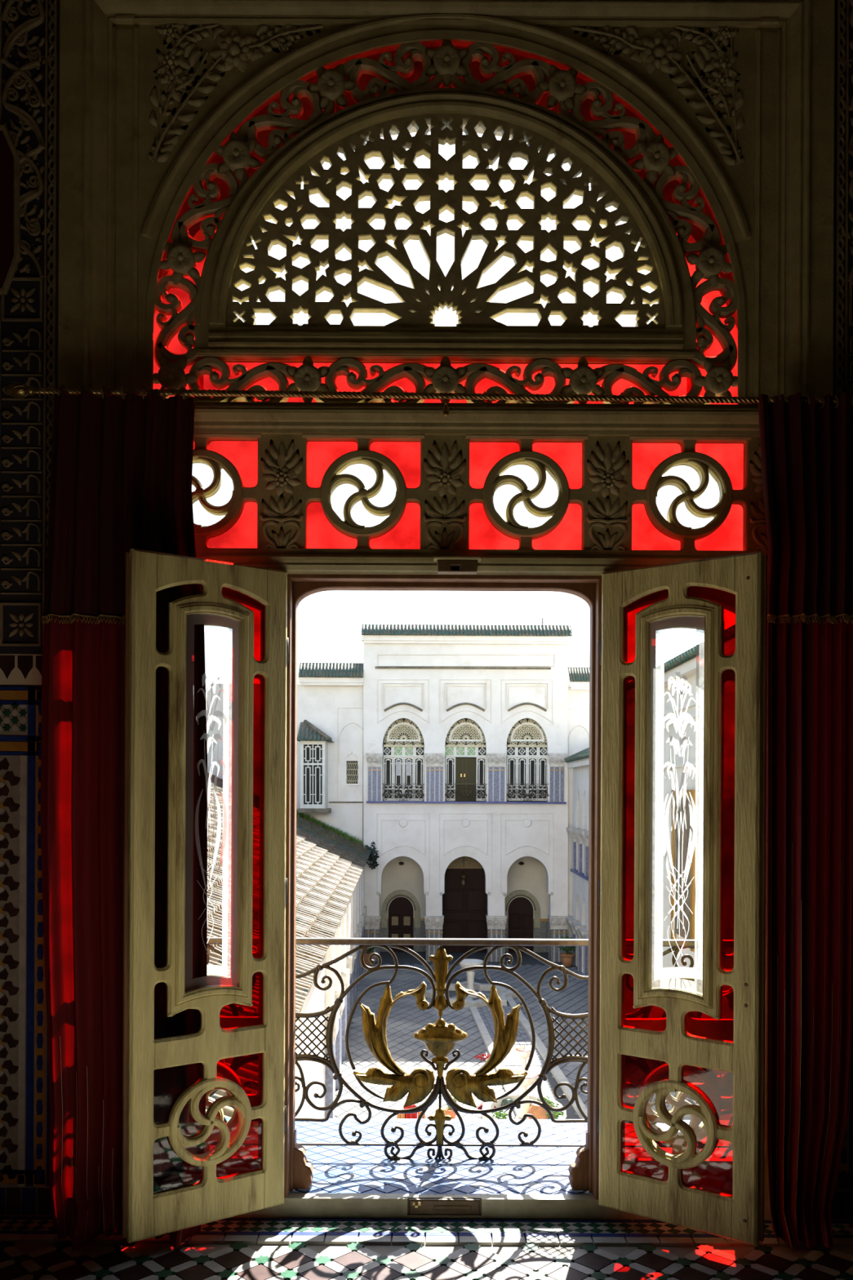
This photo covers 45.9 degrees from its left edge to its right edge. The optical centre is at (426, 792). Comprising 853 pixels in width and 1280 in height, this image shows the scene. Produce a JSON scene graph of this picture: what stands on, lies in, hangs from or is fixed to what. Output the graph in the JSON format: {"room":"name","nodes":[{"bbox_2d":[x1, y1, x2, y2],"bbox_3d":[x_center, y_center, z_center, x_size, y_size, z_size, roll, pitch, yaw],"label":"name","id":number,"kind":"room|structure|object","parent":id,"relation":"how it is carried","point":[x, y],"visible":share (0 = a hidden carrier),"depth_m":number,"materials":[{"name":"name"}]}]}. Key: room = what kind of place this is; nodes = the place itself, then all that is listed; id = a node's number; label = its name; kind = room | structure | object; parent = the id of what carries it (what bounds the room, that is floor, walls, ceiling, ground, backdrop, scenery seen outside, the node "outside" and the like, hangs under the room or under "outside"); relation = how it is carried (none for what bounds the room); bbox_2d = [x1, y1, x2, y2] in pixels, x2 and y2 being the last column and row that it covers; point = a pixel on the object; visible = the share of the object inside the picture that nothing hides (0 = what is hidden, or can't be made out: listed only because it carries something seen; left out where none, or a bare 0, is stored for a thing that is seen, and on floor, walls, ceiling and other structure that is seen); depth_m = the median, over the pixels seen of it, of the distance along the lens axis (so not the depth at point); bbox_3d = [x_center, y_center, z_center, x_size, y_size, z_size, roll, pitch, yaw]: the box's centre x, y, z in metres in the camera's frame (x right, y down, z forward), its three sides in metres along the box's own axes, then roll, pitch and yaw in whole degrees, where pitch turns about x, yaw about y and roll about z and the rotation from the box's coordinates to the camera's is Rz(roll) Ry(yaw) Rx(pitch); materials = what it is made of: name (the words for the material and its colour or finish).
{"room":"palace room","nodes":[
{"label":"palace room","id":0,"kind":"room"},
{"bbox_2d":[0,0,836,1217],"bbox_3d":[0.074,-1.360,4.266,11.000,6.700,0.588,0,0,0],"label":"wall","id":1,"kind":"structure","parent":0,"point":[10,175],"depth_m":3.98,"materials":[{"name":"beige paint"}]},
{"bbox_2d":[0,0,57,1217],"bbox_3d":[-1.669,-0.867,3.991,0.391,5.098,0.022,0,0,0],"label":"wall decoration","id":2,"kind":"object","parent":1,"relation":"attached to","point":[28,28],"visible":0.94,"depth_m":3.99,"materials":[{"name":"paint"}]},
{"bbox_2d":[121,548,288,1243],"bbox_3d":[-0.815,0.370,3.797,0.645,2.492,0.063,0,0,-35],"label":"door","id":3,"kind":"structure","parent":1,"relation":"in","point":[179,1045],"depth_m":3.74,"materials":[{"name":"beige paint"}]},
{"bbox_2d":[203,613,238,1153],"bbox_3d":[-1.006,0.369,4.040,0.853,2.492,0.056,0,0,0],"label":"window","id":4,"kind":"structure","parent":3,"relation":"in","point":[211,1142],"depth_m":4.01,"materials":[{"name":"clear glass"}]},
{"bbox_2d":[4,382,851,417],"bbox_3d":[0.211,-1.491,3.895,3.634,0.120,0.187,0,0,0],"label":"curtain rod","id":5,"kind":"object","parent":1,"relation":"attached to","point":[20,390],"visible":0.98,"depth_m":3.82,"materials":[{"name":"gold metal"}]},
{"bbox_2d":[40,384,207,1249],"bbox_3d":[-1.157,0.064,3.782,0.643,3.217,0.194,0,0,0],"label":"velvet curtain","id":6,"kind":"object","parent":5,"relation":"hanging from","point":[122,468],"visible":0.59,"depth_m":3.83,"materials":[{"name":"red fabric"}]},
{"bbox_2d":[40,617,122,1249],"bbox_3d":[-1.312,0.095,3.776,0.332,3.152,0.188,0,0,0],"label":"drape","id":7,"kind":"object","parent":6,"relation":"hanging from","point":[81,807],"depth_m":3.83,"materials":[{"name":"red fabric"}]},
{"bbox_2d":[116,404,207,1248],"bbox_3d":[-1.015,0.096,3.790,0.358,3.154,0.178,0,0,0],"label":"drape","id":8,"kind":"object","parent":6,"relation":"hanging from","point":[155,442],"depth_m":3.84,"materials":[{"name":"red fabric"}]},
{"bbox_2d":[758,391,852,1248],"bbox_3d":[1.440,0.086,3.795,0.378,3.199,0.158,0,0,3],"label":"velvet curtain","id":9,"kind":"object","parent":5,"relation":"hanging from","point":[806,447],"visible":1,"depth_m":3.82,"materials":[{"name":"red fabric"}]},
{"bbox_2d":[758,403,814,1248],"bbox_3d":[1.356,0.102,3.806,0.205,3.166,0.146,0,0,27],"label":"drape","id":10,"kind":"object","parent":9,"relation":"hanging from","point":[787,431],"depth_m":3.82,"materials":[{"name":"red fabric"}]},
{"bbox_2d":[804,618,852,1248],"bbox_3d":[1.529,0.102,3.798,0.201,3.166,0.150,0,0,0],"label":"drape","id":11,"kind":"object","parent":9,"relation":"hanging from","point":[828,642],"depth_m":3.82,"materials":[{"name":"red fabric"}]},
{"bbox_2d":[284,573,601,1199],"bbox_3d":[0.065,0.353,4.075,1.330,2.525,0.150,0,0,0],"label":"door frame","id":12,"kind":"structure","parent":1,"relation":"attached to","point":[584,1175],"depth_m":4.07,"materials":[{"name":"brown wood"}]},
{"bbox_2d":[57,0,835,407],"bbox_3d":[0.071,-0.806,4.006,3.062,4.999,0.117,0,0,0],"label":"window surround","id":13,"kind":"object","parent":1,"relation":"attached to","point":[743,91],"visible":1,"depth_m":3.99,"materials":[{"name":"beige paint"}]},
{"bbox_2d":[152,39,737,404],"bbox_3d":[0.078,-2.276,4.010,2.394,1.483,0.076,0,0,0],"label":"arch trim","id":14,"kind":"structure","parent":13,"relation":"attached to","point":[415,65],"depth_m":4.01,"materials":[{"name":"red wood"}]},
{"bbox_2d":[195,88,696,363],"bbox_3d":[0.078,-2.266,4.019,1.989,1.064,0.093,0,0,0],"label":"window","id":15,"kind":"structure","parent":14,"relation":"attached to","point":[414,337],"depth_m":4.01,"materials":[{"name":"beige paint"}]},
{"bbox_2d":[646,616,769,1198],"bbox_3d":[1.137,0.380,4.040,0.853,2.492,0.056,0,0,0],"label":"window","id":16,"kind":"structure","parent":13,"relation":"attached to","point":[677,1144],"depth_m":4.02,"materials":[{"name":"glass"}]},
{"bbox_2d":[186,355,715,404],"bbox_3d":[0.075,-1.629,4.013,2.163,0.223,0.081,0,0,0],"label":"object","id":17,"kind":"structure","parent":1,"relation":"in","point":[542,375],"depth_m":4.01,"materials":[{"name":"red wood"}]},
{"bbox_2d":[193,401,759,436],"bbox_3d":[0.074,-1.484,3.978,2.940,0.123,0.052,0,0,0],"label":"trim","id":18,"kind":"structure","parent":1,"relation":"attached to","point":[262,417],"depth_m":3.97,"materials":[{"name":"beige paint"}]},
{"bbox_2d":[195,547,768,575],"bbox_3d":[0.072,-0.916,4.013,2.923,0.100,0.094,0,0,0],"label":"lintel","id":19,"kind":"object","parent":1,"relation":"attached to","point":[295,561],"visible":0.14,"depth_m":3.98,"materials":[{"name":"beige paint"}]},
{"bbox_2d":[433,555,481,573],"bbox_3d":[0.121,-0.892,3.942,0.186,0.060,0.055,0,0,0],"label":"box","id":20,"kind":"object","parent":19,"relation":"attached to","point":[446,564],"visible":1,"depth_m":3.92,"materials":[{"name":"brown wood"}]},
{"bbox_2d":[191,432,768,551],"bbox_3d":[0.073,-1.176,4.017,2.940,0.549,0.066,0,0,0],"label":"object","id":21,"kind":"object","parent":19,"relation":"on","point":[284,485],"depth_m":4.00,"materials":[{"name":"red glass"}]},
{"bbox_2d":[259,439,302,548],"bbox_3d":[-0.576,-1.162,3.995,0.171,0.490,0.022,0,0,0],"label":"carved panel","id":22,"kind":"object","parent":21,"relation":"on","point":[281,460],"depth_m":4.00,"materials":[{"name":"beige wood"}]},
{"bbox_2d":[422,440,466,549],"bbox_3d":[0.073,-1.159,3.995,0.171,0.490,0.022,0,0,0],"label":"carved panel","id":23,"kind":"object","parent":21,"relation":"on","point":[444,461],"depth_m":4.00,"materials":[{"name":"beige wood"}]},
{"bbox_2d":[586,440,630,550],"bbox_3d":[0.721,-1.156,3.995,0.171,0.490,0.022,0,0,0],"label":"carved panel","id":24,"kind":"object","parent":21,"relation":"on","point":[607,462],"depth_m":4.00,"materials":[{"name":"beige wood"}]},
{"bbox_2d":[749,442,768,551],"bbox_3d":[1.370,-1.153,3.995,0.171,0.490,0.022,0,0,0],"label":"carved panel","id":25,"kind":"object","parent":21,"relation":"on","point":[758,540],"depth_m":4.00,"materials":[{"name":"beige wood"}]},
{"bbox_2d":[229,1193,771,1222],"bbox_3d":[0.059,1.658,4.025,2.920,0.089,0.050,0,0,0],"label":"sill","id":26,"kind":"structure","parent":1,"relation":"attached to","point":[389,1206],"depth_m":4.00,"materials":[{"name":"wood"}]},
{"bbox_2d":[408,1198,479,1214],"bbox_3d":[0.071,1.647,4.008,0.281,0.058,0.023,0,0,0],"label":"block","id":27,"kind":"object","parent":26,"relation":"attached to","point":[416,1206],"visible":1,"depth_m":4.00,"materials":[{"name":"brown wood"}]},
{"bbox_2d":[597,551,767,1246],"bbox_3d":[0.945,0.379,3.797,0.645,2.492,0.063,0,0,35],"label":"door","id":28,"kind":"structure","parent":1,"relation":"in","point":[708,1046],"depth_m":3.74,"materials":[{"name":"beige paint"}]},
{"bbox_2d":[0,1216,852,1279],"bbox_3d":[0.058,1.840,0.250,8.000,0.300,7.500,0,0,0],"label":"floor","id":29,"kind":"structure","parent":0,"point":[228,1248],"depth_m":3.70,"materials":[{"name":"tile"}]},
{"bbox_2d":[368,124,524,141],"bbox_3d":[0.066,0.175,4.600,44.000,14.970,0.080,0,0,0],"label":"sky","id":30,"kind":"structure","parent":0,"point":[412,130],"depth_m":4.62,"materials":[{"name":"white paint"}]},
{"bbox_2d":[225,1117,702,1195],"bbox_3d":[0.058,1.780,4.535,2.920,0.320,0.970,0,0,0],"label":"floor","id":31,"kind":"structure","parent":0,"point":[336,1169],"depth_m":4.45,"materials":[{"name":"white tile"}]},
{"bbox_2d":[206,937,702,1159],"bbox_3d":[0.061,1.141,4.467,2.930,0.987,0.122,0,0,1],"label":"balcony railing","id":32,"kind":"object","parent":31,"relation":"on","point":[440,1037],"visible":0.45,"depth_m":4.46,"materials":[{"name":"metal"}]},
{"bbox_2d":[413,1017,467,1078],"bbox_3d":[0.061,1.161,4.467,0.245,0.335,0.122,0,0,0],"label":"vase","id":33,"kind":"object","parent":32,"relation":"on","point":[440,1037],"depth_m":4.44,"materials":[{"name":"brown metal"}]},
{"label":"outside","id":34,"kind":"structure","parent":0,"visible":0},
{"bbox_2d":[334,951,695,1119],"bbox_3d":[4.028,7.880,27.010,36.000,0.400,43.980,0,0,0],"label":"ground","id":35,"kind":"structure","parent":34,"point":[405,1018],"depth_m":33.23,"materials":[{"name":"grey tile"}]},
{"bbox_2d":[206,662,363,842],"bbox_3d":[-6.424,0.818,49.917,7.410,13.621,8.667,0,0,0],"label":"left wing","id":36,"kind":"object","parent":35,"relation":"on","point":[330,695],"visible":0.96,"depth_m":46.24},
{"bbox_2d":[297,720,333,813],"bbox_3d":[-4.995,-1.245,45.475,1.586,4.246,1.693,0,0,0],"label":"oriel window","id":37,"kind":"structure","parent":36,"relation":"attached to","point":[313,766],"depth_m":44.98,"materials":[{"name":"white wood"}]},
{"bbox_2d":[345,760,359,785],"bbox_3d":[-3.413,-0.912,46.300,0.640,1.138,0.260,0,0,0],"label":"grille window","id":38,"kind":"structure","parent":36,"relation":"attached to","point":[352,766],"depth_m":46.35,"materials":[{"name":"beige metal"}]},
{"bbox_2d":[205,773,371,1118],"bbox_3d":[-6.686,2.965,26.867,9.484,9.323,39.019,0,0,-2],"label":"gallery","id":39,"kind":"object","parent":35,"relation":"on","point":[330,874],"visible":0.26,"depth_m":23.32,"materials":[{"name":"beige"}]},
{"bbox_2d":[213,788,367,853],"bbox_3d":[-5.307,1.200,41.516,5.922,2.833,9.052,0,0,0],"label":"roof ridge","id":40,"kind":"structure","parent":39,"relation":"on","point":[227,791],"depth_m":42.92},
{"bbox_2d":[296,808,363,845],"bbox_3d":[-4.756,1.460,45.855,3.996,2.139,0.684,0,0,0],"label":"grass","id":41,"kind":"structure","parent":39,"relation":"on","point":[303,815],"depth_m":45.72,"materials":[{"name":"green plant"}]},
{"bbox_2d":[364,841,379,869],"bbox_3d":[-2.427,2.828,45.416,0.751,1.277,0.693,0,0,31],"label":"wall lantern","id":42,"kind":"object","parent":39,"relation":"on","point":[371,857],"visible":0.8,"depth_m":45.33,"materials":[{"name":"black metal"}]},
{"bbox_2d":[364,946,377,965],"bbox_3d":[-2.538,7.008,44.522,0.764,1.203,0.782,0,0,0],"label":"potted plant","id":43,"kind":"object","parent":35,"relation":"on","point":[368,952],"visible":0.25,"depth_m":44.31,"materials":[{"name":"brown metal"}]},
{"bbox_2d":[396,1106,404,1118],"bbox_3d":[-0.584,7.465,23.015,0.184,0.464,0.514,0,0,0],"label":"draped cloth","id":44,"kind":"object","parent":35,"relation":"on","point":[400,1115],"visible":0.3,"depth_m":22.93,"materials":[{"name":"fabric"}]},
{"bbox_2d":[403,1103,417,1118],"bbox_3d":[-0.368,7.411,23.033,0.330,0.574,0.464,0,0,0],"label":"draped cloth","id":45,"kind":"object","parent":35,"relation":"on","point":[414,1115],"visible":0.35,"depth_m":22.97,"materials":[{"name":"red fabric"}]},
{"bbox_2d":[417,1111,425,1118],"bbox_3d":[-0.113,7.457,23.079,0.185,0.485,0.450,0,0,0],"label":"draped cloth","id":46,"kind":"object","parent":35,"relation":"on","point":[419,1113],"visible":0.16,"depth_m":23.03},
{"bbox_2d":[443,1097,457,1119],"bbox_3d":[0.559,7.285,23.292,0.354,0.587,0.356,0,0,0],"label":"flower pot","id":47,"kind":"object","parent":35,"relation":"on","point":[448,1110],"visible":0.31,"depth_m":23.20,"materials":[{"name":"orange ceramic"}]},
{"bbox_2d":[361,624,572,962],"bbox_3d":[1.885,0.020,51.790,9.761,15.473,12.420,0,0,0],"label":"facade","id":48,"kind":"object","parent":35,"relation":"on","point":[434,677],"visible":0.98,"depth_m":46.00,"materials":[{"name":"white paint"}]},
{"bbox_2d":[381,889,420,952],"bbox_3d":[-1.236,6.372,48.515,1.895,3.392,0.150,0,0,0],"label":"arched door","id":49,"kind":"structure","parent":48,"relation":"attached to","point":[401,923],"depth_m":48.48,"materials":[{"name":"brown wood"}]},
{"bbox_2d":[382,719,424,801],"bbox_3d":[-1.054,-1.492,46.214,2.279,3.836,0.452,0,0,0],"label":"arched window","id":50,"kind":"structure","parent":48,"relation":"attached to","point":[403,748],"depth_m":46.30,"materials":[{"name":"white wood"}]},
{"bbox_2d":[459,872,467,887],"bbox_3d":[1.730,3.621,47.000,0.370,1.560,0.370,0,0,22],"label":"lantern","id":51,"kind":"object","parent":48,"relation":"hanging from","point":[463,877],"visible":0.96,"depth_m":46.89,"materials":[{"name":"metal"}]},
{"bbox_2d":[442,856,487,952],"bbox_3d":[1.869,5.359,48.500,2.437,5.319,0.120,0,0,0],"label":"door","id":52,"kind":"structure","parent":48,"relation":"attached to","point":[464,909],"depth_m":48.50,"materials":[{"name":"paint"}]},
{"bbox_2d":[444,719,487,801],"bbox_3d":[1.812,-1.492,46.214,2.279,3.836,0.452,0,0,0],"label":"arched window","id":53,"kind":"structure","parent":48,"relation":"attached to","point":[465,742],"depth_m":46.32,"materials":[{"name":"white wood"}]},
{"bbox_2d":[505,889,540,952],"bbox_3d":[4.544,6.372,48.520,1.895,3.392,0.140,0,0,0],"label":"arched door","id":54,"kind":"structure","parent":48,"relation":"attached to","point":[520,908],"depth_m":48.50,"materials":[{"name":"brown wood"}]},
{"bbox_2d":[506,719,549,801],"bbox_3d":[4.640,-1.492,46.214,2.279,3.836,0.452,0,0,0],"label":"arched window","id":55,"kind":"structure","parent":48,"relation":"attached to","point":[526,743],"depth_m":46.30,"materials":[{"name":"white wood"}]},
{"bbox_2d":[424,981,517,1008],"bbox_3d":[1.655,7.558,37.800,3.322,0.220,4.153,0,0,-18],"label":"basin","id":56,"kind":"object","parent":35,"relation":"on","point":[503,993],"visible":0.45,"depth_m":37.59,"materials":[{"name":"stone"}]},
{"bbox_2d":[474,1053,489,1060],"bbox_3d":[1.653,7.559,28.803,0.599,0.218,0.213,0,0,0],"label":"flowers","id":57,"kind":"object","parent":35,"relation":"on","point":[482,1055],"visible":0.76,"depth_m":28.78,"materials":[{"name":"plant"}]},
{"bbox_2d":[477,1102,496,1109],"bbox_3d":[1.458,7.617,24.367,0.473,0.180,0.521,0,0,0],"label":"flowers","id":58,"kind":"object","parent":35,"relation":"on","point":[480,1107],"visible":0.21,"depth_m":24.27,"materials":[{"name":"red plant"}]},
{"bbox_2d":[492,1110,508,1119],"bbox_3d":[1.682,7.448,23.110,0.385,0.387,0.354,0,0,43],"label":"shrub","id":59,"kind":"object","parent":35,"relation":"on","point":[500,1115],"visible":0.59,"depth_m":23.05,"materials":[{"name":"green plant"}]},
{"bbox_2d":[501,1097,514,1108],"bbox_3d":[1.983,7.599,24.625,0.387,0.223,0.422,0,0,-23],"label":"draped cloth","id":60,"kind":"object","parent":35,"relation":"on","point":[508,1100],"visible":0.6,"depth_m":24.57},
{"bbox_2d":[459,982,587,1119],"bbox_3d":[2.599,7.633,31.600,1.738,0.120,17.315,0,0,-3],"label":"channel","id":61,"kind":"object","parent":35,"relation":"on","point":[486,1030],"visible":0.33,"depth_m":30.83,"materials":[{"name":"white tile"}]},
{"bbox_2d":[458,959,483,999],"bbox_3d":[1.658,6.988,37.800,0.960,1.360,0.960,0,0,0],"label":"fountain","id":62,"kind":"object","parent":61,"relation":"on","point":[464,963],"visible":0.66,"depth_m":37.67,"materials":[{"name":"white stone"}]},
{"bbox_2d":[458,959,483,971],"bbox_3d":[1.661,6.488,37.800,0.960,0.360,0.960,0,0,0],"label":"bowl","id":63,"kind":"object","parent":62,"relation":"on","point":[464,963],"depth_m":37.57,"materials":[{"name":"white stone"}]},
{"bbox_2d":[482,1091,566,1119],"bbox_3d":[2.284,7.551,23.600,1.960,0.240,2.940,0,0,0],"label":"basin","id":64,"kind":"object","parent":35,"relation":"on","point":[486,1105],"visible":0.26,"depth_m":24.47,"materials":[{"name":"stone"}]},
{"bbox_2d":[537,1095,554,1105],"bbox_3d":[2.821,7.423,23.963,0.456,0.406,0.430,0,0,-35],"label":"shrub","id":65,"kind":"object","parent":64,"relation":"in","point":[547,1100],"visible":0.22,"depth_m":23.95,"materials":[{"name":"green plant"}]},
{"bbox_2d":[546,1102,564,1119],"bbox_3d":[2.902,7.371,23.111,0.529,0.566,0.528,0,0,0],"label":"shrub","id":66,"kind":"object","parent":64,"relation":"in","point":[557,1113],"visible":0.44,"depth_m":23.03,"materials":[{"name":"green plant"}]},
{"bbox_2d":[513,1044,538,1119],"bbox_3d":[2.288,6.782,23.600,0.720,1.780,0.715,0,0,0],"label":"fountain","id":67,"kind":"object","parent":35,"relation":"on","point":[524,1052],"visible":0.65,"depth_m":23.49,"materials":[{"name":"white stone"}]},
{"bbox_2d":[515,1047,530,1058],"bbox_3d":[2.292,6.112,23.600,0.430,0.200,0.430,0,0,0],"label":"bowl","id":68,"kind":"object","parent":67,"relation":"on","point":[522,1052],"depth_m":23.46,"materials":[{"name":"white stone"}]},
{"bbox_2d":[515,1070,538,1086],"bbox_3d":[2.288,6.726,23.600,0.720,0.250,0.715,0,0,0],"label":"bowl","id":69,"kind":"object","parent":67,"relation":"on","point":[531,1077],"depth_m":23.38,"materials":[{"name":"white stone"}]},
{"bbox_2d":[527,1102,549,1119],"bbox_3d":[2.582,7.423,23.200,0.520,0.500,0.512,0,0,0],"label":"clay jar","id":70,"kind":"object","parent":35,"relation":"on","point":[535,1109],"visible":0.43,"depth_m":23.03,"materials":[{"name":"ceramic"}]},
{"bbox_2d":[558,935,575,966],"bbox_3d":[6.249,6.977,44.487,0.831,1.353,0.809,0,0,30],"label":"potted plant","id":71,"kind":"object","parent":35,"relation":"on","point":[567,957],"visible":0.66,"depth_m":44.33,"materials":[{"name":"green plant"}]},
{"bbox_2d":[564,747,589,976],"bbox_3d":[10.448,2.717,40.000,8.465,9.990,12.000,0,0,0],"label":"building","id":72,"kind":"structure","parent":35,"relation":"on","point":[578,923],"depth_m":43.21,"materials":[{"name":"white paint"}]},
{"bbox_2d":[568,666,589,951],"bbox_3d":[11.151,0.977,49.921,9.439,13.477,8.657,0,0,0],"label":"right wing","id":73,"kind":"object","parent":35,"relation":"on","point":[578,691],"visible":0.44,"depth_m":46.24},
{"bbox_2d":[653,640,704,1106],"bbox_3d":[10.453,1.788,22.900,8.465,11.848,21.800,0,0,0],"label":"building","id":74,"kind":"structure","parent":35,"relation":"on","point":[678,847],"depth_m":26.38,"materials":[{"name":"white paint"}]},
{"bbox_2d":[674,797,690,939],"bbox_3d":[6.665,1.923,26.000,0.080,3.600,1.800,0,0,0],"label":"grille","id":75,"kind":"object","parent":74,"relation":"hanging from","point":[682,805],"depth_m":26.05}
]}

